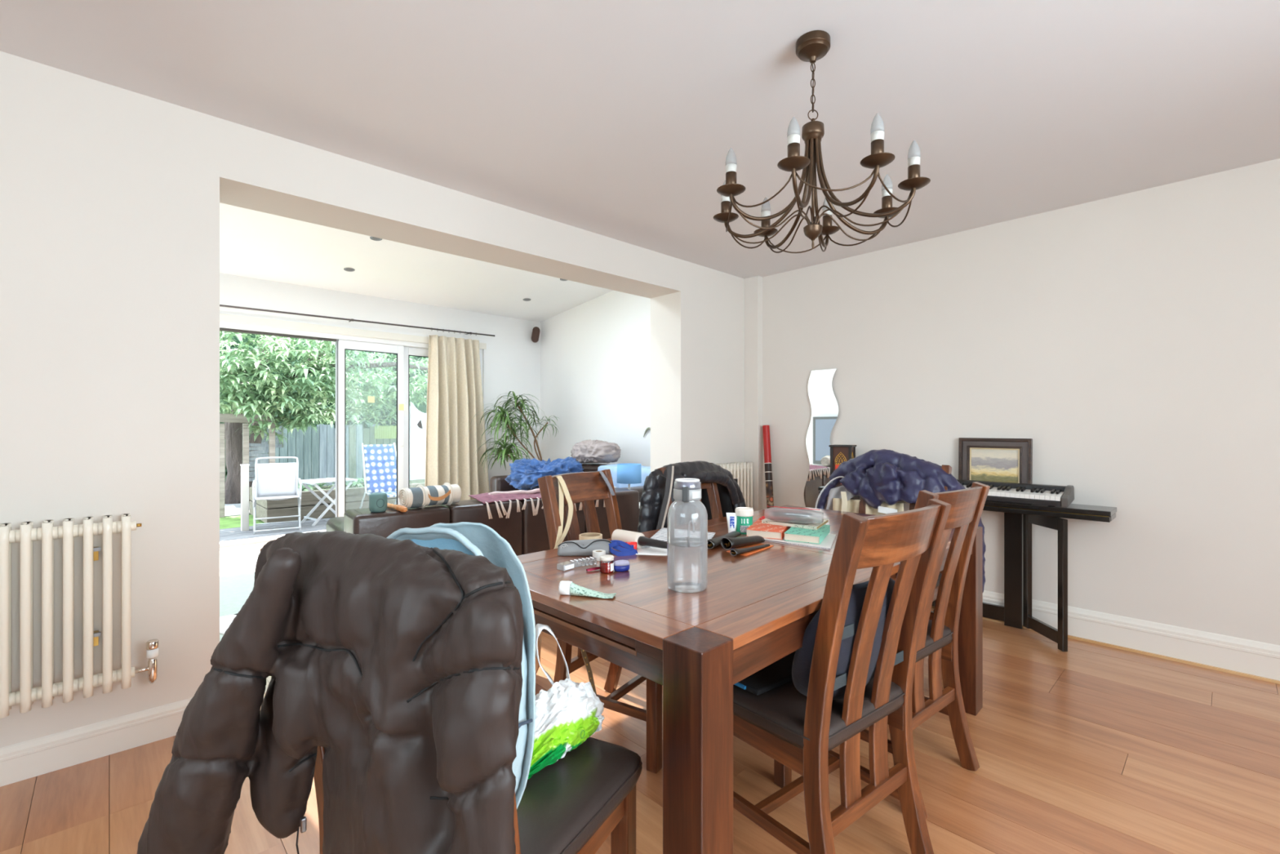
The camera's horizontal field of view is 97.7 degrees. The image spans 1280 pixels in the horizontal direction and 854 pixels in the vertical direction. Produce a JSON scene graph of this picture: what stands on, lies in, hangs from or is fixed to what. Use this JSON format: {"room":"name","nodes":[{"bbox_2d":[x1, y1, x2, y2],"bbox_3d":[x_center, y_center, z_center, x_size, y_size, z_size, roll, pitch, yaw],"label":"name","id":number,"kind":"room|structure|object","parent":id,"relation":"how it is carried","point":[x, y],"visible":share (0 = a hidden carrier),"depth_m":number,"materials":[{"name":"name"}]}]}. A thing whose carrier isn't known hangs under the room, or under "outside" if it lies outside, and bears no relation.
{"room":"dining room","nodes":[
{"label":"dining room","id":0,"kind":"room"},
{"bbox_2d":[0,51,744,747],"bbox_3d":[-0.983,-0.470,3.134,6.490,3.300,0.320,0,0,-44],"label":"wall","id":1,"kind":"structure","parent":0,"point":[111,196],"depth_m":2.11,"materials":[{"name":"paint"}]},
{"bbox_2d":[0,513,159,718],"bbox_3d":[-2.023,0.747,1.836,0.670,0.867,0.131,0,0,-44],"label":"radiator","id":2,"kind":"object","parent":1,"relation":"attached to","point":[26,535],"visible":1,"depth_m":1.86,"materials":[{"name":"beige metal"}]},
{"bbox_2d":[0,697,192,786],"bbox_3d":[-2.378,1.119,1.576,1.921,0.122,0.019,0,0,-44],"label":"baseboard","id":3,"kind":"structure","parent":1,"relation":"attached to","point":[30,758],"depth_m":1.98,"materials":[{"name":"white paint"}]},
{"bbox_2d":[219,272,540,492],"bbox_3d":[-3.412,-0.320,6.310,5.640,3.400,0.250,0,0,-44],"label":"wall","id":4,"kind":"structure","parent":0,"point":[511,360],"depth_m":6.94,"materials":[{"name":"white paint"}]},
{"bbox_2d":[219,313,486,547],"bbox_3d":[-3.518,0.045,6.138,3.910,2.310,0.172,0,0,-44],"label":"door","id":5,"kind":"structure","parent":4,"relation":"in","point":[403,345],"depth_m":6.27,"materials":[{"name":"white plastic"}]},
{"bbox_2d":[368,395,374,402],"bbox_3d":[-3.125,-0.320,6.498,0.076,0.076,0.001,0,0,-44],"label":"sticky note","id":6,"kind":"object","parent":5,"relation":"attached to","point":[371,398],"visible":1,"depth_m":6.50,"materials":[{"name":"beige paper"}]},
{"bbox_2d":[398,404,404,410],"bbox_3d":[-2.862,-0.239,6.720,0.076,0.076,0.001,0,0,-44],"label":"sticky note","id":7,"kind":"object","parent":5,"relation":"attached to","point":[401,406],"visible":1,"depth_m":6.72,"materials":[{"name":"beige paper"}]},
{"bbox_2d":[219,304,494,336],"bbox_3d":[-3.401,-1.179,6.042,3.989,0.069,0.133,0,0,-44],"label":"pole","id":8,"kind":"object","parent":4,"relation":"attached to","point":[221,305],"visible":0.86,"depth_m":6.11,"materials":[{"name":"grey metal"}]},
{"bbox_2d":[425,328,488,500],"bbox_3d":[-2.272,-0.033,7.027,0.851,2.365,0.231,0,0,-44],"label":"curtain","id":9,"kind":"object","parent":8,"relation":"hanging from","point":[455,396],"visible":0.77,"depth_m":6.98,"materials":[{"name":"beige fabric"}]},
{"bbox_2d":[531,326,539,342],"bbox_3d":[-1.472,-1.296,7.889,0.117,0.215,0.160,0,0,-9],"label":"wall speaker","id":10,"kind":"object","parent":4,"relation":"attached to","point":[535,331],"visible":1,"depth_m":7.81,"materials":[{"name":"brown plastic"}]},
{"bbox_2d":[219,202,613,321],"bbox_3d":[-2.090,-1.813,4.917,5.640,0.677,4.190,0,0,-44],"label":"ceiling","id":11,"kind":"structure","parent":0,"point":[254,244],"depth_m":5.69,"materials":[{"name":"white paint"}]},
{"bbox_2d":[343,267,355,271],"bbox_3d":[-2.924,-1.582,5.621,0.099,0.016,0.099,0,0,-36],"label":"recessed light","id":12,"kind":"object","parent":11,"relation":"in","point":[349,269],"visible":1,"depth_m":5.62,"materials":[{"name":"silver metal"}]},
{"bbox_2d":[369,235,382,240],"bbox_3d":[-2.347,-1.677,4.970,0.099,0.016,0.099,0,0,-36],"label":"recessed light","id":13,"kind":"object","parent":11,"relation":"in","point":[374,238],"visible":0.77,"depth_m":4.98,"materials":[{"name":"silver metal"}]},
{"bbox_2d":[540,290,650,466],"bbox_3d":[-0.083,-0.470,6.754,0.200,3.300,3.690,0,0,-44],"label":"wall","id":14,"kind":"structure","parent":0,"point":[595,353],"depth_m":7.06,"materials":[{"name":"white paint"}]},
{"bbox_2d":[0,0,1279,278],"bbox_3d":[0.600,-1.340,1.052,5.919,0.200,4.900,0,0,-44],"label":"ceiling","id":15,"kind":"structure","parent":0,"point":[620,120],"depth_m":2.06,"materials":[{"name":"white paint"}]},
{"bbox_2d":[713,30,930,253],"bbox_3d":[0.557,-0.906,1.798,0.627,0.668,0.627,0,0,-40],"label":"chandelier","id":16,"kind":"object","parent":15,"relation":"hanging from","point":[811,46],"visible":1,"depth_m":1.76,"materials":[{"name":"brown metal"}]},
{"bbox_2d":[0,542,1279,853],"bbox_3d":[-0.622,1.280,2.754,6.490,0.200,9.050,0,0,-44],"label":"floor","id":17,"kind":"structure","parent":0,"point":[1088,748],"depth_m":1.89,"materials":[{"name":"brown wood"}]},
{"bbox_2d":[219,546,259,641],"bbox_3d":[-3.075,1.174,4.016,0.980,0.012,3.070,0,0,-44],"label":"rug","id":18,"kind":"object","parent":17,"relation":"on","point":[237,566],"visible":0.23,"depth_m":4.34,"materials":[{"name":"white fabric"}]},
{"bbox_2d":[219,613,237,634],"bbox_3d":[-2.413,1.158,3.300,0.305,0.022,0.224,0,0,26],"label":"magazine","id":19,"kind":"object","parent":18,"relation":"on","point":[225,621],"visible":0.21,"depth_m":3.29,"materials":[{"name":"white paper"}]},
{"bbox_2d":[260,547,642,853],"bbox_3d":[-0.318,0.688,1.068,0.463,0.996,0.575,0,0,26],"label":"dining chair","id":20,"kind":"object","parent":17,"relation":"on","point":[571,805],"visible":0.18,"depth_m":1.08,"materials":[{"name":"brown wood"}]},
{"bbox_2d":[137,530,524,853],"bbox_3d":[-0.451,0.448,0.807,0.715,0.589,0.176,0,0,22],"label":"puffer jacket","id":21,"kind":"object","parent":20,"relation":"hanging from","point":[401,660],"visible":1,"depth_m":0.73,"materials":[{"name":"brown fabric"}]},
{"bbox_2d":[386,521,535,808],"bbox_3d":[-0.339,0.430,0.995,0.353,0.527,0.122,0,0,26],"label":"jacket","id":22,"kind":"object","parent":20,"relation":"on","point":[476,539],"visible":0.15,"depth_m":0.95,"materials":[{"name":"blue fabric"}]},
{"bbox_2d":[527,623,604,779],"bbox_3d":[-0.196,0.576,1.203,0.180,0.239,0.247,0,0,37],"label":"bag","id":23,"kind":"object","parent":20,"relation":"on","point":[570,712],"visible":0.74,"depth_m":1.17,"materials":[{"name":"white plastic"}]},
{"bbox_2d":[325,487,639,555],"bbox_3d":[-1.048,0.829,3.978,1.970,0.702,0.900,0,0,-38],"label":"leather sofa","id":24,"kind":"object","parent":17,"relation":"on","point":[526,533],"visible":0.23,"depth_m":3.55,"materials":[{"name":"brown leather"}]},
{"bbox_2d":[368,492,387,512],"bbox_3d":[-1.480,0.425,3.161,0.096,0.106,0.094,0,0,29],"label":"speaker","id":25,"kind":"object","parent":24,"relation":"on","point":[378,501],"visible":1,"depth_m":3.12},
{"bbox_2d":[386,502,407,511],"bbox_3d":[-1.407,0.464,3.225,0.253,0.035,0.036,0,0,44],"label":"roller","id":26,"kind":"object","parent":24,"relation":"on","point":[398,508],"visible":0.95,"depth_m":3.18,"materials":[{"name":"orange wood"}]},
{"bbox_2d":[398,482,461,508],"bbox_3d":[-1.262,0.416,3.377,0.158,0.146,0.346,0,0,43],"label":"rolled blanket","id":27,"kind":"object","parent":24,"relation":"on","point":[446,494],"visible":0.95,"depth_m":3.32,"materials":[{"name":"beige fabric"}]},
{"bbox_2d":[468,488,605,519],"bbox_3d":[-0.656,0.507,3.876,0.983,0.152,0.285,0,0,-38],"label":"fringed throw","id":28,"kind":"object","parent":24,"relation":"on","point":[495,496],"visible":0.48,"depth_m":3.67,"materials":[{"name":"pink fabric"}]},
{"bbox_2d":[471,391,559,472],"bbox_3d":[-1.464,0.356,7.108,1.285,1.648,0.921,0,0,-44],"label":"potted plant","id":29,"kind":"object","parent":17,"relation":"on","point":[500,417],"visible":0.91,"depth_m":6.97,"materials":[{"name":"green plant"}]},
{"bbox_2d":[489,461,643,511],"bbox_3d":[-0.623,0.772,5.972,1.040,0.695,2.120,0,0,-44],"label":"leather sofa","id":30,"kind":"object","parent":17,"relation":"on","point":[497,483],"visible":0.06,"depth_m":6.28,"materials":[{"name":"leather"}]},
{"bbox_2d":[505,456,584,490],"bbox_3d":[-1.012,0.511,6.092,0.760,0.380,0.871,0,0,-41],"label":"duvet","id":31,"kind":"object","parent":30,"relation":"on","point":[525,473],"visible":0.62,"depth_m":5.91,"materials":[{"name":"blue fabric"}]},
{"bbox_2d":[570,439,621,463],"bbox_3d":[-0.525,0.280,6.390,0.404,0.276,0.690,0,0,-38],"label":"folded blanket","id":32,"kind":"object","parent":30,"relation":"on","point":[589,451],"visible":1,"depth_m":6.19,"materials":[{"name":"beige fabric"}]},
{"bbox_2d":[597,463,650,488],"bbox_3d":[-0.039,0.561,5.837,0.358,0.302,0.922,0,0,-44],"label":"sheet","id":33,"kind":"object","parent":30,"relation":"on","point":[646,470],"visible":0.12,"depth_m":5.84,"materials":[{"name":"blue fabric"}]},
{"bbox_2d":[537,468,662,773],"bbox_3d":[-0.061,0.688,2.223,0.575,0.996,0.463,0,0,32],"label":"dining chair","id":34,"kind":"object","parent":17,"relation":"on","point":[585,487],"visible":0.32,"depth_m":2.17,"materials":[{"name":"brown wood"}]},
{"bbox_2d":[554,475,573,548],"bbox_3d":[-0.311,0.354,2.155,0.092,0.313,0.288,0,0,-1],"label":"strap","id":35,"kind":"object","parent":34,"relation":"hanging from","point":[562,487],"visible":0.69,"depth_m":2.20,"materials":[{"name":"beige fabric"}]},
{"bbox_2d":[580,648,596,694],"bbox_3d":[-0.162,0.752,1.775,0.062,0.216,0.006,0,0,-44],"label":"belt","id":36,"kind":"object","parent":34,"relation":"hanging from","point":[583,651],"visible":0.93,"depth_m":1.77,"materials":[{"name":"brown leather"}]},
{"bbox_2d":[595,470,617,503],"bbox_3d":[-0.153,0.290,2.510,0.104,0.187,0.091,0,0,-44],"label":"strap","id":37,"kind":"object","parent":34,"relation":"hanging from","point":[602,473],"visible":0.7,"depth_m":2.47,"materials":[{"name":"grey fabric"}]},
{"bbox_2d":[655,462,722,526],"bbox_3d":[0.411,0.688,2.638,0.575,0.996,0.463,0,0,40],"label":"dining chair","id":38,"kind":"object","parent":17,"relation":"on","point":[712,488],"visible":0.02,"depth_m":2.89,"materials":[{"name":"brown wood"}]},
{"bbox_2d":[636,460,746,532],"bbox_3d":[0.304,0.435,2.868,0.174,0.521,1.047,0,0,38],"label":"padded jacket","id":39,"kind":"object","parent":38,"relation":"hanging from","point":[658,487],"visible":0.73,"depth_m":2.68,"materials":[{"name":"black fabric"}]},
{"bbox_2d":[516,505,982,853],"bbox_3d":[0.453,0.800,2.023,1.868,0.760,0.925,0,0,-45],"label":"dining table","id":40,"kind":"object","parent":17,"relation":"on","point":[755,610],"visible":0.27,"depth_m":1.27,"materials":[{"name":"brown wood"}]},
{"bbox_2d":[556,560,574,570],"bbox_3d":[-0.219,0.411,1.652,0.032,0.018,0.044,0,0,38],"label":"packet","id":41,"kind":"object","parent":40,"relation":"on","point":[562,566],"visible":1,"depth_m":1.65,"materials":[{"name":"white plastic"}]},
{"bbox_2d":[569,556,596,567],"bbox_3d":[-0.172,0.410,1.699,0.080,0.019,0.026,0,0,-35],"label":"pill organiser","id":42,"kind":"object","parent":40,"relation":"on","point":[593,560],"visible":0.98,"depth_m":1.70,"materials":[{"name":"plastic"}]},
{"bbox_2d":[557,538,612,555],"bbox_3d":[-0.180,0.395,1.849,0.181,0.048,0.064,0,0,-3],"label":"glasses case","id":43,"kind":"object","parent":40,"relation":"on","point":[580,547],"visible":0.97,"depth_m":1.82,"materials":[{"name":"grey fabric"}]},
{"bbox_2d":[558,580,616,598],"bbox_3d":[-0.131,0.403,1.390,0.139,0.034,0.040,0,0,10],"label":"tube","id":44,"kind":"object","parent":40,"relation":"on","point":[565,588],"visible":1,"depth_m":1.38,"materials":[{"name":"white plastic"}]},
{"bbox_2d":[578,532,602,539],"bbox_3d":[-0.178,0.405,2.022,0.084,0.030,0.084,0,0,-44],"label":"tape roll","id":45,"kind":"object","parent":40,"relation":"on","point":[589,535],"visible":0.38,"depth_m":2.02,"materials":[{"name":"beige paper"}]},
{"bbox_2d":[592,549,605,560],"bbox_3d":[-0.130,0.407,1.775,0.042,0.026,0.042,0,0,-44],"label":"tape roll","id":46,"kind":"object","parent":40,"relation":"on","point":[597,553],"visible":0.64,"depth_m":1.76,"materials":[{"name":"white paper"}]},
{"bbox_2d":[599,554,613,573],"bbox_3d":[-0.096,0.397,1.619,0.042,0.046,0.042,0,0,-44],"label":"jam jar","id":47,"kind":"object","parent":40,"relation":"on","point":[606,566],"visible":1,"depth_m":1.60,"materials":[{"name":"red glass"}]},
{"bbox_2d":[613,560,629,571],"bbox_3d":[-0.054,0.405,1.635,0.049,0.030,0.031,0,0,-15],"label":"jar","id":48,"kind":"object","parent":40,"relation":"on","point":[619,565],"visible":0.98,"depth_m":1.62,"materials":[{"name":"blue plastic"}]},
{"bbox_2d":[608,539,637,555],"bbox_3d":[-0.072,0.398,1.849,0.125,0.050,0.063,0,0,-16],"label":"lanyard","id":49,"kind":"object","parent":40,"relation":"on","point":[629,550],"visible":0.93,"depth_m":1.84,"materials":[{"name":"blue fabric"}]},
{"bbox_2d":[618,541,637,549],"bbox_3d":[-0.060,0.405,1.910,0.101,0.029,0.029,0,0,11],"label":"tube","id":50,"kind":"object","parent":40,"relation":"on","point":[634,544],"visible":0.38,"depth_m":1.90,"materials":[{"name":"red plastic"}]},
{"bbox_2d":[611,528,666,548],"bbox_3d":[0.009,0.393,1.924,0.247,0.054,0.054,0,0,40],"label":"roller","id":51,"kind":"object","parent":40,"relation":"on","point":[624,535],"visible":0.77,"depth_m":1.92,"materials":[{"name":"beige paper"}]},
{"bbox_2d":[635,546,666,555],"bbox_3d":[0.052,0.419,1.949,0.137,0.002,0.232,0,0,8],"label":"paper sheet","id":52,"kind":"object","parent":40,"relation":"on","point":[644,550],"visible":0.41,"depth_m":1.88,"materials":[{"name":"white paper"}]},
{"bbox_2d":[641,527,715,546],"bbox_3d":[0.156,0.417,2.099,0.226,0.007,0.402,0,0,13],"label":"paper sheets","id":53,"kind":"object","parent":40,"relation":"on","point":[661,535],"visible":0.49,"depth_m":2.17,"materials":[{"name":"white paper"}]},
{"bbox_2d":[666,478,707,593],"bbox_3d":[0.123,0.278,1.457,0.106,0.284,0.106,0,0,-44],"label":"water bottle","id":54,"kind":"object","parent":40,"relation":"on","point":[686,492],"visible":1,"depth_m":1.47,"materials":[{"name":"plastic"}]},
{"bbox_2d":[707,530,741,548],"bbox_3d":[0.303,0.404,2.032,0.040,0.029,0.261,0,0,30],"label":"pouch","id":55,"kind":"object","parent":40,"relation":"on","point":[712,543],"visible":0.7,"depth_m":1.97,"materials":[{"name":"black leather"}]},
{"bbox_2d":[726,512,737,533],"bbox_3d":[0.366,0.381,2.223,0.036,0.079,0.031,0,0,-31],"label":"tube","id":56,"kind":"object","parent":40,"relation":"on","point":[731,517],"visible":0.91,"depth_m":2.22,"materials":[{"name":"white plastic"}]},
{"bbox_2d":[735,506,753,533],"bbox_3d":[0.415,0.372,2.225,0.071,0.097,0.071,0,0,-44],"label":"tub","id":57,"kind":"object","parent":40,"relation":"on","point":[744,514],"visible":0.98,"depth_m":2.20,"materials":[{"name":"teal"}]},
{"bbox_2d":[736,515,752,533],"bbox_3d":[0.415,0.385,2.225,0.066,0.071,0.066,0,0,-44],"label":"label","id":58,"kind":"object","parent":57,"relation":"attached to","point":[744,522],"depth_m":2.20,"materials":[{"name":"teal paper"}]},
{"bbox_2d":[726,542,773,555],"bbox_3d":[0.380,0.419,1.927,0.085,0.003,0.217,0,0,39],"label":"postcard","id":59,"kind":"object","parent":40,"relation":"on","point":[747,553],"visible":0.45,"depth_m":1.93},
{"bbox_2d":[720,535,764,549],"bbox_3d":[0.363,0.398,1.968,0.180,0.040,0.054,0,0,-40],"label":"pouch","id":60,"kind":"object","parent":59,"relation":"on","point":[727,543],"visible":1,"depth_m":1.94,"materials":[{"name":"black leather"}]},
{"bbox_2d":[729,543,769,555],"bbox_3d":[0.376,0.408,1.888,0.207,0.021,0.026,0,0,-45],"label":"pouch","id":61,"kind":"object","parent":59,"relation":"on","point":[737,551],"visible":1,"depth_m":1.85,"materials":[{"name":"black leather"}]},
{"bbox_2d":[764,533,835,549],"bbox_3d":[0.577,0.417,2.131,0.387,0.006,0.256,0,0,38],"label":"magazine","id":62,"kind":"object","parent":40,"relation":"on","point":[827,543],"visible":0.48,"depth_m":2.00,"materials":[{"name":"white paper"}]},
{"bbox_2d":[746,517,791,539],"bbox_3d":[0.518,0.400,2.219,0.134,0.027,0.312,0,0,22],"label":"paperback book","id":63,"kind":"object","parent":62,"relation":"on","point":[757,528],"visible":0.66,"depth_m":2.11,"materials":[{"name":"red paper"}]},
{"bbox_2d":[761,515,828,529],"bbox_3d":[0.627,0.380,2.256,0.270,0.012,0.203,0,0,42],"label":"book","id":64,"kind":"object","parent":63,"relation":"on","point":[810,526],"visible":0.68,"depth_m":2.18,"materials":[{"name":"brown paper"}]},
{"bbox_2d":[764,505,823,524],"bbox_3d":[0.599,0.343,2.179,0.218,0.061,0.069,0,0,27],"label":"pencil case","id":65,"kind":"object","parent":64,"relation":"on","point":[803,513],"visible":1,"depth_m":2.18,"materials":[{"name":"clear plastic"}]},
{"bbox_2d":[783,524,830,543],"bbox_3d":[0.637,0.400,2.119,0.128,0.027,0.269,0,0,26],"label":"paperback book","id":66,"kind":"object","parent":62,"relation":"on","point":[793,534],"visible":0.91,"depth_m":2.03,"materials":[{"name":"teal paper"}]},
{"bbox_2d":[744,275,762,511],"bbox_3d":[0.944,-0.030,4.649,0.067,2.420,0.138,0,0,-44],"label":"wall","id":67,"kind":"structure","parent":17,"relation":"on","point":[753,285],"depth_m":4.61,"materials":[{"name":"paint"}]},
{"bbox_2d":[762,425,773,508],"bbox_3d":[1.033,0.584,4.440,0.058,1.199,0.254,0,0,-6],"label":"rainstick","id":68,"kind":"object","parent":17,"relation":"on","point":[766,428],"visible":0.56,"depth_m":4.46,"materials":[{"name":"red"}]},
{"bbox_2d":[733,498,951,853],"bbox_3d":[0.476,0.688,1.531,0.463,0.996,0.575,0,0,-38],"label":"dining chair","id":69,"kind":"object","parent":17,"relation":"on","point":[800,731],"visible":0.72,"depth_m":1.37,"materials":[{"name":"brown wood"}]},
{"bbox_2d":[733,650,795,694],"bbox_3d":[0.387,0.689,1.640,0.386,0.016,0.210,0,0,-38],"label":"seat pad","id":70,"kind":"object","parent":69,"relation":"on","point":[779,673],"visible":0.24,"depth_m":1.52,"materials":[{"name":"black fabric"}]},
{"bbox_2d":[791,577,903,699],"bbox_3d":[0.549,0.540,1.437,0.410,0.300,0.141,0,0,-38],"label":"bag","id":71,"kind":"object","parent":69,"relation":"on","point":[802,662],"visible":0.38,"depth_m":1.33,"materials":[{"name":"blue fabric"}]},
{"bbox_2d":[858,464,951,620],"bbox_3d":[1.227,0.688,2.768,0.463,0.996,0.575,0,0,44],"label":"dining chair","id":72,"kind":"object","parent":17,"relation":"on","point":[948,468],"visible":0.04,"depth_m":2.78,"materials":[{"name":"brown wood"}]},
{"bbox_2d":[832,491,903,515],"bbox_3d":[1.226,0.466,3.021,0.051,0.217,0.385,0,0,-45],"label":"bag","id":73,"kind":"object","parent":72,"relation":"hanging from","point":[838,504],"visible":0.44,"depth_m":3.05,"materials":[{"name":"beige"}]},
{"bbox_2d":[814,448,986,591],"bbox_3d":[1.324,0.467,2.948,0.229,0.691,0.839,0,0,-44],"label":"coat","id":74,"kind":"object","parent":72,"relation":"on","point":[890,477],"visible":0.73,"depth_m":2.90,"materials":[{"name":"blue fabric"}]},
{"bbox_2d":[860,481,990,819],"bbox_3d":[0.857,0.688,1.974,0.463,0.996,0.575,0,0,-39],"label":"dining chair","id":75,"kind":"object","parent":17,"relation":"on","point":[938,637],"visible":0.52,"depth_m":1.88,"materials":[{"name":"brown wood"}]},
{"bbox_2d":[817,485,1116,651],"bbox_3d":[1.895,0.804,3.474,0.268,0.752,1.610,0,0,-44],"label":"console table","id":76,"kind":"object","parent":17,"relation":"on","point":[1019,518],"visible":0.56,"depth_m":3.21,"materials":[{"name":"black wood"}]},
{"bbox_2d":[828,444,856,487],"bbox_3d":[1.440,0.278,3.966,0.156,0.300,0.156,0,0,32],"label":"lantern","id":77,"kind":"object","parent":76,"relation":"on","point":[839,454],"visible":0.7,"depth_m":3.92,"materials":[{"name":"black metal"}]},
{"bbox_2d":[958,437,1032,484],"bbox_3d":[2.145,0.248,3.387,0.034,0.360,0.385,0,0,-44],"label":"framed painting","id":78,"kind":"object","parent":76,"relation":"on","point":[990,460],"visible":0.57,"depth_m":3.38,"materials":[{"name":"brown wood"}]},
{"bbox_2d":[956,479,1074,507],"bbox_3d":[1.957,0.374,3.406,0.193,0.107,1.075,0,0,-44],"label":"keyboard","id":79,"kind":"object","parent":76,"relation":"on","point":[1012,492],"visible":0.42,"depth_m":3.12,"materials":[{"name":"grey plastic"}]},
{"bbox_2d":[931,605,1279,684],"bbox_3d":[2.568,1.173,2.955,0.012,0.014,4.550,0,0,-44],"label":"beading","id":80,"kind":"structure","parent":17,"relation":"on","point":[1233,672],"depth_m":2.83,"materials":[{"name":"wood"}]},
{"bbox_3d":[-0.092,0.916,4.745,0.280,0.532,0.281,0,0,-44],"label":"side table","id":81,"kind":"object","parent":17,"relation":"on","visible":0},
{"bbox_2d":[617,463,641,489],"bbox_3d":[-0.092,0.483,4.745,0.210,0.335,0.210,0,0,-44],"label":"table lamp","id":82,"kind":"object","parent":81,"relation":"on","point":[627,473],"visible":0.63,"depth_m":4.66,"materials":[{"name":"blue"}]},
{"bbox_2d":[715,461,752,507],"bbox_3d":[0.701,0.733,4.409,0.580,0.893,0.082,0,0,-44],"label":"radiator","id":83,"kind":"object","parent":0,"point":[742,471],"visible":0.3,"depth_m":4.50,"materials":[{"name":"beige metal"}]},
{"bbox_2d":[762,158,1279,644],"bbox_3d":[2.677,-0.180,3.017,0.200,2.720,4.890,0,0,-44],"label":"wall","id":84,"kind":"structure","parent":0,"point":[1134,337],"depth_m":3.04,"materials":[{"name":"paint"}]},
{"bbox_2d":[804,368,839,509],"bbox_3d":[1.374,0.194,4.233,0.016,1.252,0.284,0,0,-44],"label":"mirror","id":85,"kind":"object","parent":84,"relation":"attached to","point":[823,400],"visible":0.65,"depth_m":4.24,"materials":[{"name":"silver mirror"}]},
{"bbox_2d":[982,590,1279,680],"bbox_3d":[2.577,1.094,2.964,0.019,0.172,4.550,0,0,-44],"label":"baseboard","id":86,"kind":"structure","parent":84,"relation":"attached to","point":[1261,659],"depth_m":2.85,"materials":[{"name":"white paint"}]},
{"label":"outside","id":87,"kind":"structure","parent":0,"visible":0},
{"bbox_2d":[219,484,311,528],"bbox_3d":[-12.013,1.465,14.105,30.000,0.430,23.000,0,0,-44],"label":"lawn","id":88,"kind":"structure","parent":87,"point":[232,522],"depth_m":7.35,"materials":[{"name":"green plant"}]},
{"bbox_2d":[224,502,250,516],"bbox_3d":[-8.158,1.242,7.285,10.200,0.015,2.600,0,0,-44],"label":"gravel path","id":89,"kind":"structure","parent":88,"relation":"on","point":[230,509],"depth_m":8.33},
{"bbox_2d":[219,330,428,503],"bbox_3d":[-4.931,-0.747,9.736,2.997,4.041,7.597,0,0,25],"label":"tree","id":90,"kind":"object","parent":89,"relation":"on","point":[252,380],"visible":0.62,"depth_m":8.38,"materials":[{"name":"green plant"}]},
{"bbox_2d":[219,413,275,517],"bbox_3d":[-6.695,0.515,8.191,1.945,1.470,1.950,0,0,-44],"label":"pergola","id":91,"kind":"object","parent":88,"relation":"on","point":[240,418],"visible":0.4,"depth_m":7.86,"materials":[{"name":"grey wood"}]},
{"bbox_2d":[248,440,268,481],"bbox_3d":[-5.551,0.496,8.135,0.331,0.573,0.056,0,0,-44],"label":"panel","id":92,"kind":"object","parent":91,"relation":"attached to","point":[264,448],"visible":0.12,"depth_m":8.09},
{"bbox_2d":[251,422,283,447],"bbox_3d":[-6.484,0.150,9.732,0.464,0.425,0.056,0,0,-44],"label":"panel","id":93,"kind":"object","parent":91,"relation":"attached to","point":[277,441],"visible":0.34,"depth_m":9.81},
{"bbox_2d":[219,517,331,542],"bbox_3d":[-3.801,1.225,6.912,6.406,0.050,1.140,0,0,-44],"label":"deck","id":94,"kind":"object","parent":88,"relation":"on","point":[234,533],"visible":0.1,"depth_m":6.49,"materials":[{"name":"grey wood"}]},
{"bbox_2d":[240,463,249,531],"bbox_3d":[-4.585,0.829,6.485,0.080,0.792,0.080,0,0,-44],"label":"post","id":95,"kind":"object","parent":94,"relation":"on","point":[244,468],"visible":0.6,"depth_m":6.46,"materials":[{"name":"grey"}]},
{"bbox_2d":[252,456,302,533],"bbox_3d":[-4.286,0.786,6.606,0.484,0.844,0.559,0,0,-34],"label":"folding chair","id":96,"kind":"object","parent":94,"relation":"on","point":[273,481],"visible":1,"depth_m":6.77,"materials":[{"name":"grey"}]},
{"bbox_2d":[301,477,357,525],"bbox_3d":[-3.948,0.937,7.063,0.468,0.544,0.540,0,0,38],"label":"folding table","id":97,"kind":"object","parent":94,"relation":"on","point":[313,482],"visible":0.72,"depth_m":7.01,"materials":[{"name":"white metal"}]},
{"bbox_2d":[359,442,396,508],"bbox_3d":[-3.340,0.712,7.376,0.760,0.990,0.484,0,0,42],"label":"sun lounger","id":98,"kind":"object","parent":94,"relation":"on","point":[380,461],"visible":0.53,"depth_m":7.46,"materials":[{"name":"blue fabric"}]},
{"bbox_2d":[219,331,428,482],"bbox_3d":[-6.726,-1.492,13.493,17.188,5.775,3.156,0,0,-44],"label":"hedge","id":99,"kind":"object","parent":88,"relation":"on","point":[366,424],"visible":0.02,"depth_m":13.64,"materials":[{"name":"green plant"}]},
{"bbox_2d":[254,423,396,486],"bbox_3d":[-4.455,0.600,12.924,7.464,1.320,0.140,0,0,-44],"label":"fence","id":100,"kind":"object","parent":88,"relation":"on","point":[298,445],"visible":0.16,"depth_m":11.16,"materials":[{"name":"grey wood"}]},
{"bbox_2d":[249,479,425,523],"bbox_3d":[-3.824,1.035,8.559,3.400,0.390,1.200,0,0,-44],"label":"raised bed","id":101,"kind":"object","parent":88,"relation":"on","point":[353,495],"visible":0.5,"depth_m":7.33,"materials":[{"name":"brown wood"}]},
{"bbox_2d":[298,477,355,490],"bbox_3d":[-4.601,0.868,7.941,1.029,0.282,0.608,0,0,-44],"label":"plant","id":102,"kind":"object","parent":101,"relation":"in","point":[320,485],"visible":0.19,"depth_m":7.94,"materials":[{"name":"green plant"}]},
{"bbox_2d":[345,476,366,487],"bbox_3d":[-4.073,0.853,8.400,1.007,0.254,0.654,0,0,-44],"label":"plant","id":103,"kind":"object","parent":101,"relation":"in","point":[357,482],"visible":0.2,"depth_m":8.23,"materials":[{"name":"green plant"}]},
{"bbox_2d":[408,401,426,479],"bbox_3d":[-3.428,0.364,10.154,1.503,1.771,0.153,0,0,-44],"label":"screen","id":104,"kind":"object","parent":88,"relation":"on","point":[417,436],"visible":0.16,"depth_m":9.71,"materials":[{"name":"grey fabric"}]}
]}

